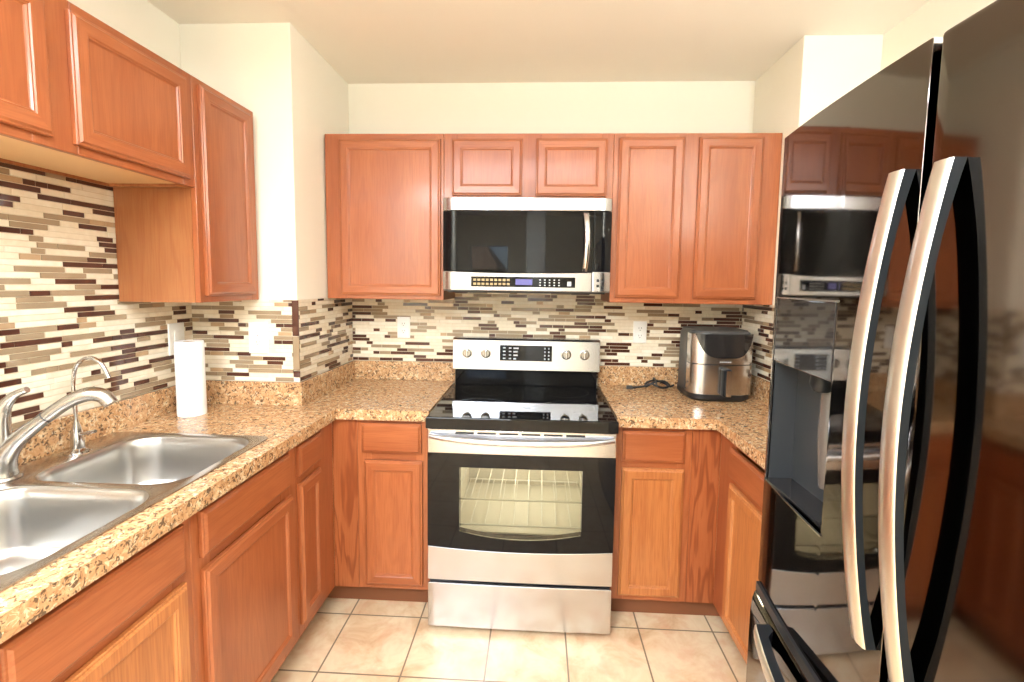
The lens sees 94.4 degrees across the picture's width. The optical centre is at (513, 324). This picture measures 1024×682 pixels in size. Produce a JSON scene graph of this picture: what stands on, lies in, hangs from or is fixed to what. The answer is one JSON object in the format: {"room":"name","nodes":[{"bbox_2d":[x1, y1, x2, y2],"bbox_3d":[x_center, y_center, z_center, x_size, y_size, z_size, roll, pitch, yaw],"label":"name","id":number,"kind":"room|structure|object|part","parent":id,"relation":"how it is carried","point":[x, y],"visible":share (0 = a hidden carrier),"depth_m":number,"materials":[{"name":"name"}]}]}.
{"room":"kitchen","nodes":[
{"label":"kitchen","id":0,"kind":"room"},
{"bbox_2d":[14,0,180,429],"bbox_3d":[-1.540,0.199,-0.163,0.100,2.477,5.600,1,5,3],"label":"wall","id":1,"kind":"structure","parent":0,"point":[140,21],"depth_m":1.75,"materials":[{"name":"beige paint"}]},
{"bbox_2d":[0,0,194,187],"bbox_3d":[-1.249,-0.615,1.157,0.320,0.371,0.914,1,5,3],"label":"upper cabinet","id":2,"kind":"object","parent":1,"relation":"attached to","point":[81,99],"visible":1,"depth_m":1.24,"materials":[{"name":"brown wood"}]},
{"bbox_3d":[-1.110,-0.591,0.923,0.018,0.323,0.399,1,5,3],"label":"door","id":3,"kind":"part","parent":2,"relation":"part of","materials":[{"name":"brown wood"}]},
{"bbox_3d":[-1.087,-0.629,1.373,0.018,0.323,0.393,1,5,3],"label":"door","id":4,"kind":"part","parent":2,"relation":"part of","materials":[{"name":"brown wood"}]},
{"bbox_2d":[113,75,258,302],"bbox_3d":[-1.217,-0.473,1.802,0.315,0.764,0.347,1,5,3],"label":"upper cabinet","id":5,"kind":"object","parent":1,"relation":"attached to","point":[198,244],"visible":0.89,"depth_m":1.66,"materials":[{"name":"brown wood"}]},
{"bbox_3d":[-1.088,-0.470,1.796,0.019,0.764,0.347,1,5,3],"label":"frame","id":6,"kind":"part","parent":5,"relation":"part of","materials":[{"name":"brown wood"}]},
{"bbox_3d":[-1.069,-0.471,1.788,0.018,0.719,0.288,1,5,3],"label":"door","id":7,"kind":"part","parent":5,"relation":"part of","materials":[{"name":"brown wood"}]},
{"bbox_2d":[179,23,352,562],"bbox_3d":[-1.132,-0.008,2.315,0.463,2.477,0.590,1,5,3],"label":"wall","id":8,"kind":"structure","parent":0,"point":[295,97],"depth_m":1.97,"materials":[{"name":"beige paint"}]},
{"bbox_2d":[0,162,774,429],"bbox_3d":[0.023,-0.006,1.348,2.866,0.844,2.401,1,5,3],"label":"tile backsplash","id":9,"kind":"structure","parent":8,"relation":"attached to","point":[60,305],"depth_m":1.98,"materials":[{"name":"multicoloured tile"}]},
{"bbox_3d":[-1.419,-0.057,1.120,0.003,0.744,1.810,1,5,3],"label":"tile panel","id":10,"kind":"part","parent":9,"relation":"part of","materials":[{"name":"beige tile"}]},
{"bbox_2d":[167,322,184,355],"bbox_3d":[-1.374,0.059,1.937,0.010,0.128,0.084,1,5,3],"label":"light switch","id":11,"kind":"object","parent":9,"relation":"attached to","point":[175,330],"visible":0.71,"depth_m":1.92,"materials":[{"name":"white plastic"}]},
{"bbox_3d":[-1.159,0.068,2.024,0.441,0.349,0.003,1,5,3],"label":"tile panel","id":12,"kind":"part","parent":9,"relation":"part of","materials":[{"name":"beige tile"}]},
{"bbox_2d":[248,322,268,353],"bbox_3d":[-1.084,0.057,2.013,0.084,0.134,0.009,1,5,3],"label":"wall outlet","id":13,"kind":"object","parent":9,"relation":"attached to","point":[258,331],"visible":1,"depth_m":2.01,"materials":[{"name":"white plastic"}]},
{"bbox_2d":[254,330,260,335],"bbox_3d":[-1.084,0.038,2.009,0.031,0.027,0.003,1,5,3],"label":"socket","id":14,"kind":"object","parent":13,"relation":"attached to","point":[256,332],"depth_m":2.01,"materials":[{"name":"grey plastic"}]},
{"bbox_2d":[254,339,261,345],"bbox_3d":[-1.085,0.077,2.012,0.031,0.027,0.003,1,5,3],"label":"socket","id":15,"kind":"object","parent":13,"relation":"attached to","point":[257,342],"depth_m":2.01,"materials":[{"name":"grey plastic"}]},
{"bbox_3d":[-0.899,0.047,2.310,0.003,0.349,0.586,1,5,3],"label":"tile panel","id":16,"kind":"part","parent":9,"relation":"part of","materials":[{"name":"beige tile"}]},
{"bbox_2d":[397,317,409,337],"bbox_3d":[-0.599,0.017,2.578,0.070,0.115,0.009,1,5,3],"label":"wall outlet","id":17,"kind":"object","parent":9,"relation":"attached to","point":[403,323],"visible":1,"depth_m":2.58,"materials":[{"name":"white plastic"}]},
{"bbox_3d":[0.155,0.062,2.549,2.087,0.507,0.003,1,5,3],"label":"tile panel","id":18,"kind":"part","parent":9,"relation":"part of","materials":[{"name":"beige tile"}]},
{"bbox_2d":[633,321,646,342],"bbox_3d":[0.668,0.042,2.515,0.070,0.115,0.009,1,5,3],"label":"wall outlet","id":19,"kind":"object","parent":9,"relation":"attached to","point":[639,327],"visible":1,"depth_m":2.51,"materials":[{"name":"white plastic"}]},
{"bbox_2d":[637,326,642,330],"bbox_3d":[0.668,0.023,2.510,0.031,0.027,0.003,1,5,3],"label":"socket","id":20,"kind":"object","parent":19,"relation":"attached to","point":[639,328],"depth_m":2.51,"materials":[{"name":"grey plastic"}]},
{"bbox_2d":[637,333,642,338],"bbox_3d":[0.668,0.061,2.514,0.031,0.027,0.003,1,5,3],"label":"socket","id":21,"kind":"object","parent":19,"relation":"attached to","point":[639,335],"depth_m":2.51,"materials":[{"name":"grey plastic"}]},
{"bbox_3d":[1.184,0.078,2.279,0.003,0.349,0.442,1,5,3],"label":"tile panel","id":22,"kind":"part","parent":9,"relation":"part of","materials":[{"name":"beige tile"}]},
{"bbox_2d":[271,551,746,681],"bbox_3d":[-0.077,1.509,-0.127,3.065,0.100,5.800,1,5,3],"label":"floor","id":23,"kind":"structure","parent":0,"point":[346,640],"depth_m":1.87,"materials":[{"name":"beige tile"}]},
{"bbox_2d":[0,518,195,681],"bbox_3d":[-1.140,0.930,0.787,0.629,0.868,0.914,1,5,3],"label":"base cabinet","id":24,"kind":"object","parent":23,"relation":"on","point":[133,623],"visible":0.62,"depth_m":0.99,"materials":[{"name":"brown wood"}]},
{"bbox_3d":[-0.824,0.934,0.999,0.018,0.562,0.398,1,5,3],"label":"door","id":25,"kind":"part","parent":24,"relation":"part of","materials":[{"name":"brown wood"}]},
{"bbox_2d":[0,360,454,643],"bbox_3d":[-0.895,0.369,1.446,1.034,0.144,2.359,1,5,3],"label":"countertop","id":26,"kind":"structure","parent":24,"relation":"on","point":[288,414],"depth_m":1.70,"materials":[{"name":"beige stone"}]},
{"bbox_2d":[0,387,117,482],"bbox_3d":[-1.223,0.282,1.259,0.298,0.243,0.072,0,5,-14],"label":"kitchen faucet","id":27,"kind":"object","parent":26,"relation":"on","point":[12,443],"visible":1,"depth_m":1.23,"materials":[{"name":"silver metal"}]},
{"bbox_3d":[-1.334,0.399,1.242,0.072,0.011,0.072,1,5,3],"label":"plate","id":28,"kind":"part","parent":27,"relation":"part of","materials":[{"name":"silver metal"}]},
{"bbox_3d":[-1.310,0.260,1.229,0.095,0.195,0.047,1,5,3],"label":"lever","id":29,"kind":"part","parent":27,"relation":"part of","materials":[{"name":"silver metal"}]},
{"bbox_2d":[63,356,110,455],"bbox_3d":[-1.282,0.241,1.429,0.152,0.295,0.068,1,5,3],"label":"filter faucet","id":30,"kind":"object","parent":26,"relation":"on","point":[77,440],"visible":0.92,"depth_m":1.43,"materials":[{"name":"silver metal"}]},
{"bbox_3d":[-1.292,0.327,1.433,0.068,0.022,0.012,1,5,5],"label":"lever","id":31,"kind":"part","parent":30,"relation":"part of","materials":[{"name":"silver metal"}]},
{"bbox_2d":[0,432,267,592],"bbox_3d":[-1.118,0.498,1.214,0.547,0.177,0.843,1,5,3],"label":"double sink","id":32,"kind":"object","parent":26,"relation":"in","point":[61,503],"visible":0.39,"depth_m":1.20,"materials":[{"name":"grey metal"}]},
{"bbox_2d":[173,340,206,417],"bbox_3d":[-1.268,0.210,1.861,0.100,0.290,0.100,1,5,3],"label":"paper towel roll","id":33,"kind":"object","parent":26,"relation":"on","point":[189,355],"visible":1,"depth_m":1.82,"materials":[{"name":"white paper"}]},
{"bbox_2d":[189,448,298,681],"bbox_3d":[-1.104,0.870,1.500,0.629,0.868,0.516,1,5,3],"label":"base cabinet","id":34,"kind":"object","parent":23,"relation":"on","point":[243,543],"visible":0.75,"depth_m":1.42,"materials":[{"name":"brown wood"}]},
{"bbox_3d":[-0.795,0.526,1.440,0.018,0.124,0.433,1,5,3],"label":"false drawer","id":35,"kind":"part","parent":34,"relation":"part of","materials":[{"name":"brown wood"}]},
{"bbox_2d":[294,422,334,637],"bbox_3d":[-1.081,0.831,1.952,0.629,0.868,0.390,1,5,3],"label":"base cabinet","id":36,"kind":"object","parent":23,"relation":"on","point":[313,462],"visible":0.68,"depth_m":1.85,"materials":[{"name":"brown wood"}]},
{"bbox_3d":[-0.776,0.491,1.806,0.018,0.113,0.178,1,5,3],"label":"drawer","id":37,"kind":"part","parent":36,"relation":"part of","materials":[{"name":"brown wood"}]},
{"bbox_3d":[-0.781,0.847,1.835,0.018,0.539,0.170,1,5,3],"label":"door","id":38,"kind":"part","parent":36,"relation":"part of","materials":[{"name":"brown wood"}]},
{"bbox_2d":[327,419,428,601],"bbox_3d":[-0.592,0.805,2.338,0.500,0.868,0.626,1,5,3],"label":"base cabinet","id":39,"kind":"object","parent":23,"relation":"on","point":[380,485],"visible":0.72,"depth_m":2.03,"materials":[{"name":"brown wood"}]},
{"bbox_3d":[-0.724,0.771,2.056,0.108,0.756,0.019,1,5,3],"label":"filler panel","id":40,"kind":"part","parent":39,"relation":"part of","materials":[{"name":"brown wood"}]},
{"bbox_3d":[-0.517,0.481,2.001,0.257,0.129,0.018,1,5,3],"label":"drawer","id":41,"kind":"part","parent":39,"relation":"part of","materials":[{"name":"brown wood"}]},
{"bbox_3d":[-0.512,0.775,2.045,0.314,0.756,0.019,1,5,3],"label":"frame","id":42,"kind":"part","parent":39,"relation":"part of","materials":[{"name":"brown wood"}]},
{"bbox_3d":[-0.515,0.854,2.033,0.250,0.555,0.018,1,5,3],"label":"door","id":43,"kind":"part","parent":39,"relation":"part of","materials":[{"name":"brown wood"}]},
{"bbox_2d":[426,336,618,633],"bbox_3d":[0.041,0.677,2.219,0.758,1.160,0.719,1,5,3],"label":"electric range","id":44,"kind":"object","parent":23,"relation":"on","point":[521,454],"visible":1,"depth_m":1.94,"materials":[{"name":"grey metal"}]},
{"bbox_3d":[-0.241,0.148,2.447,0.052,0.052,0.020,1,5,3],"label":"knob","id":45,"kind":"part","parent":44,"relation":"part of","materials":[{"name":"silver metal"}]},
{"bbox_3d":[-0.144,0.149,2.442,0.052,0.052,0.020,1,5,3],"label":"knob","id":46,"kind":"part","parent":44,"relation":"part of","materials":[{"name":"silver metal"}]},
{"bbox_3d":[0.020,1.162,1.965,0.752,0.192,0.048,1,5,3],"label":"storage drawer","id":47,"kind":"part","parent":44,"relation":"part of","materials":[{"name":"silver metal"}]},
{"bbox_2d":[427,428,616,586],"bbox_3d":[0.038,0.717,2.157,0.752,0.634,0.589,1,5,3],"label":"oven","id":48,"kind":"object","parent":44,"relation":"in","point":[508,507],"depth_m":1.92,"materials":[{"name":"silver metal"}]},
{"bbox_2d":[426,383,618,433],"bbox_3d":[0.046,0.366,2.204,0.757,0.046,0.696,1,5,3],"label":"cooktop","id":49,"kind":"object","parent":44,"relation":"in","point":[487,408],"depth_m":1.99,"materials":[{"name":"black glass"}]},
{"bbox_3d":[0.268,0.157,2.422,0.052,0.052,0.020,1,5,3],"label":"knob","id":50,"kind":"part","parent":44,"relation":"part of","materials":[{"name":"silver metal"}]},
{"bbox_3d":[0.361,0.158,2.417,0.052,0.052,0.020,1,5,3],"label":"knob","id":51,"kind":"part","parent":44,"relation":"part of","materials":[{"name":"silver metal"}]},
{"bbox_2d":[611,427,721,615],"bbox_3d":[0.682,0.828,2.275,0.507,0.868,0.626,1,5,3],"label":"base cabinet","id":52,"kind":"object","parent":23,"relation":"on","point":[667,480],"visible":0.63,"depth_m":1.97,"materials":[{"name":"brown wood"}]},
{"bbox_3d":[0.570,0.871,1.978,0.254,0.556,0.018,1,5,3],"label":"door","id":53,"kind":"part","parent":52,"relation":"part of","materials":[{"name":"brown wood"}]},
{"bbox_3d":[0.572,0.794,1.991,0.314,0.756,0.019,1,5,3],"label":"frame","id":54,"kind":"part","parent":52,"relation":"part of","materials":[{"name":"brown wood"}]},
{"bbox_3d":[0.574,0.503,1.947,0.254,0.131,0.018,1,5,3],"label":"drawer","id":55,"kind":"part","parent":52,"relation":"part of","materials":[{"name":"brown wood"}]},
{"bbox_3d":[0.787,0.798,1.981,0.116,0.756,0.019,1,5,3],"label":"filler panel","id":56,"kind":"part","parent":52,"relation":"part of","materials":[{"name":"brown wood"}]},
{"bbox_2d":[713,435,764,664],"bbox_3d":[1.129,0.891,1.605,0.647,0.868,0.865,1,5,3],"label":"base cabinet","id":57,"kind":"object","parent":23,"relation":"on","point":[741,480],"visible":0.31,"depth_m":1.74,"materials":[{"name":"brown wood"}]},
{"bbox_2d":[597,366,769,468],"bbox_3d":[0.944,0.361,1.833,1.058,0.144,1.399,1,5,3],"label":"countertop","id":58,"kind":"structure","parent":57,"relation":"on","point":[744,423],"depth_m":2.07,"materials":[{"name":"beige stone"}]},
{"bbox_2d":[624,326,753,401],"bbox_3d":[0.835,0.182,2.306,0.552,0.327,0.359,1,5,3],"label":"air fryer","id":59,"kind":"object","parent":58,"relation":"on","point":[715,363],"visible":1,"depth_m":2.18,"materials":[{"name":"silver plastic"}]},
{"bbox_3d":[0.725,0.309,2.463,0.228,0.042,0.074,1,5,3],"label":"power cord","id":60,"kind":"part","parent":59,"relation":"part of","materials":[{"name":"black plastic"}]},
{"bbox_3d":[0.970,0.025,2.285,0.260,0.008,0.260,1,5,3],"label":"lid","id":61,"kind":"part","parent":59,"relation":"part of","materials":[{"name":"grey plastic"}]},
{"bbox_3d":[0.963,0.253,2.218,0.284,0.137,0.095,1,5,3],"label":"basket drawer","id":62,"kind":"part","parent":59,"relation":"part of","materials":[{"name":"silver metal"}]},
{"bbox_3d":[0.965,0.097,2.205,0.280,0.110,0.094,1,5,3],"label":"control panel","id":63,"kind":"part","parent":59,"relation":"part of","materials":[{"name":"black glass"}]},
{"bbox_3d":[0.962,0.265,2.151,0.036,0.127,0.044,1,5,3],"label":"handle","id":64,"kind":"part","parent":59,"relation":"part of","materials":[{"name":"black plastic"}]},
{"bbox_3d":[0.819,0.899,1.695,0.018,0.556,0.301,1,5,3],"label":"door","id":65,"kind":"part","parent":57,"relation":"part of","materials":[{"name":"brown wood"}]},
{"bbox_3d":[0.815,0.555,1.506,0.018,0.115,0.642,1,5,3],"label":"drawer","id":66,"kind":"part","parent":57,"relation":"part of","materials":[{"name":"brown wood"}]},
{"bbox_2d":[746,0,1023,681],"bbox_3d":[0.928,0.513,0.674,0.932,1.774,0.885,1,5,3],"label":"refrigerator","id":67,"kind":"object","parent":23,"relation":"on","point":[892,539],"visible":1,"depth_m":0.64,"materials":[{"name":"black metal"}]},
{"bbox_3d":[0.502,0.703,0.702,0.086,0.034,0.685,1,5,3],"label":"handle","id":68,"kind":"part","parent":67,"relation":"part of","materials":[{"name":"silver metal"}]},
{"bbox_3d":[0.575,0.995,0.733,0.112,0.645,0.885,1,5,3],"label":"freezer drawer","id":69,"kind":"part","parent":67,"relation":"part of","materials":[{"name":"black metal"}]},
{"bbox_3d":[0.577,0.161,0.964,0.015,0.427,0.258,1,5,8],"label":"dispenser trim","id":70,"kind":"part","parent":67,"relation":"part of","materials":[{"name":"black plastic"}]},
{"bbox_3d":[0.601,0.118,0.883,0.090,1.032,0.436,1,5,3],"label":"door","id":71,"kind":"part","parent":67,"relation":"part of","materials":[{"name":"black metal"}]},
{"bbox_3d":[0.518,0.136,0.695,0.056,0.702,0.029,1,5,3],"label":"handle","id":72,"kind":"part","parent":67,"relation":"part of","materials":[{"name":"silver metal"}]},
{"bbox_3d":[0.514,0.145,0.617,0.056,0.700,0.029,1,5,3],"label":"handle","id":73,"kind":"part","parent":67,"relation":"part of","materials":[{"name":"silver metal"}]},
{"bbox_3d":[0.578,0.156,0.436,0.090,1.032,0.437,1,5,3],"label":"door","id":74,"kind":"part","parent":67,"relation":"part of","materials":[{"name":"black metal"}]},
{"bbox_2d":[147,0,929,83],"bbox_3d":[-0.042,-1.058,-0.347,3.065,0.100,5.800,1,5,3],"label":"ceiling","id":75,"kind":"structure","parent":0,"point":[363,41],"depth_m":1.94,"materials":[{"name":"beige paint"}]},
{"bbox_2d":[348,81,755,534],"bbox_3d":[0.085,-0.016,2.599,3.065,2.477,0.100,1,5,3],"label":"wall","id":76,"kind":"structure","parent":0,"point":[674,106],"depth_m":2.45,"materials":[{"name":"beige paint"}]},
{"bbox_2d":[325,134,454,299],"bbox_3d":[-0.599,-0.513,2.370,0.560,0.764,0.326,1,5,3],"label":"upper cabinet","id":77,"kind":"object","parent":76,"relation":"attached to","point":[385,192],"visible":0.98,"depth_m":2.22,"materials":[{"name":"brown wood"}]},
{"bbox_2d":[444,133,613,198],"bbox_3d":[0.072,-0.733,2.317,0.775,0.299,0.326,1,5,3],"label":"upper cabinet","id":78,"kind":"object","parent":76,"relation":"attached to","point":[547,165],"visible":0.79,"depth_m":2.16,"materials":[{"name":"brown wood"}]},
{"bbox_3d":[-0.124,-0.719,2.174,0.323,0.253,0.018,1,5,3],"label":"door","id":79,"kind":"part","parent":78,"relation":"part of","materials":[{"name":"brown wood"}]},
{"bbox_2d":[443,197,611,293],"bbox_3d":[0.064,-0.365,2.291,0.758,0.425,0.433,1,5,3],"label":"microwave","id":80,"kind":"object","parent":78,"relation":"attached to","point":[542,245],"visible":1,"depth_m":2.12,"materials":[{"name":"grey metal"}]},
{"bbox_3d":[0.011,-0.195,2.150,0.673,0.084,0.040,1,5,3],"label":"control panel","id":81,"kind":"part","parent":80,"relation":"part of","materials":[{"name":"silver metal"}]},
{"bbox_3d":[0.015,-0.369,2.135,0.677,0.274,0.038,1,5,3],"label":"door","id":82,"kind":"part","parent":80,"relation":"part of","materials":[{"name":"black glass"}]},
{"bbox_2d":[515,279,531,284],"bbox_3d":[0.045,-0.189,2.127,0.075,0.026,0.001,1,5,3],"label":"clock","id":83,"kind":"object","parent":80,"relation":"on","point":[517,281],"depth_m":2.13,"materials":[{"name":"purple"}]},
{"bbox_3d":[0.058,-0.534,2.118,0.758,0.057,0.041,1,5,3],"label":"vent trim","id":84,"kind":"part","parent":80,"relation":"part of","materials":[{"name":"silver metal"}]},
{"bbox_3d":[0.318,-0.360,2.082,0.026,0.258,0.045,0,5,-8],"label":"handle","id":85,"kind":"part","parent":80,"relation":"part of","materials":[{"name":"silver metal"}]},
{"bbox_3d":[0.391,-0.190,2.132,0.082,0.088,0.038,1,5,3],"label":"trim","id":86,"kind":"part","parent":80,"relation":"part of","materials":[{"name":"silver metal"}]},
{"bbox_3d":[0.395,-0.367,2.118,0.079,0.265,0.036,1,5,3],"label":"panel","id":87,"kind":"part","parent":80,"relation":"part of","materials":[{"name":"black glass"}]},
{"bbox_3d":[0.262,-0.712,2.155,0.322,0.255,0.018,1,5,3],"label":"door","id":88,"kind":"part","parent":78,"relation":"part of","materials":[{"name":"brown wood"}]},
{"bbox_2d":[601,133,782,304],"bbox_3d":[0.826,-0.488,2.299,0.740,0.764,0.326,1,5,3],"label":"upper cabinet","id":89,"kind":"object","parent":76,"relation":"attached to","point":[695,215],"visible":0.97,"depth_m":2.15,"materials":[{"name":"brown wood"}]},
{"bbox_3d":[0.616,-0.480,2.156,0.291,0.717,0.018,1,5,3],"label":"door","id":90,"kind":"part","parent":89,"relation":"part of","materials":[{"name":"brown wood"}]},
{"bbox_3d":[0.966,-0.474,2.139,0.281,0.719,0.018,1,5,3],"label":"door","id":91,"kind":"part","parent":89,"relation":"part of","materials":[{"name":"brown wood"}]},
{"bbox_2d":[751,34,882,381],"bbox_3d":[1.345,0.030,2.266,0.315,2.477,0.442,1,5,3],"label":"wall","id":92,"kind":"structure","parent":0,"point":[817,71],"depth_m":1.97,"materials":[{"name":"beige paint"}]},
{"bbox_2d":[881,0,995,69],"bbox_3d":[1.421,0.252,-0.310,0.100,2.477,5.600,1,5,3],"label":"wall","id":93,"kind":"structure","parent":0,"point":[933,19],"depth_m":1.73,"materials":[{"name":"beige paint"}]}
]}

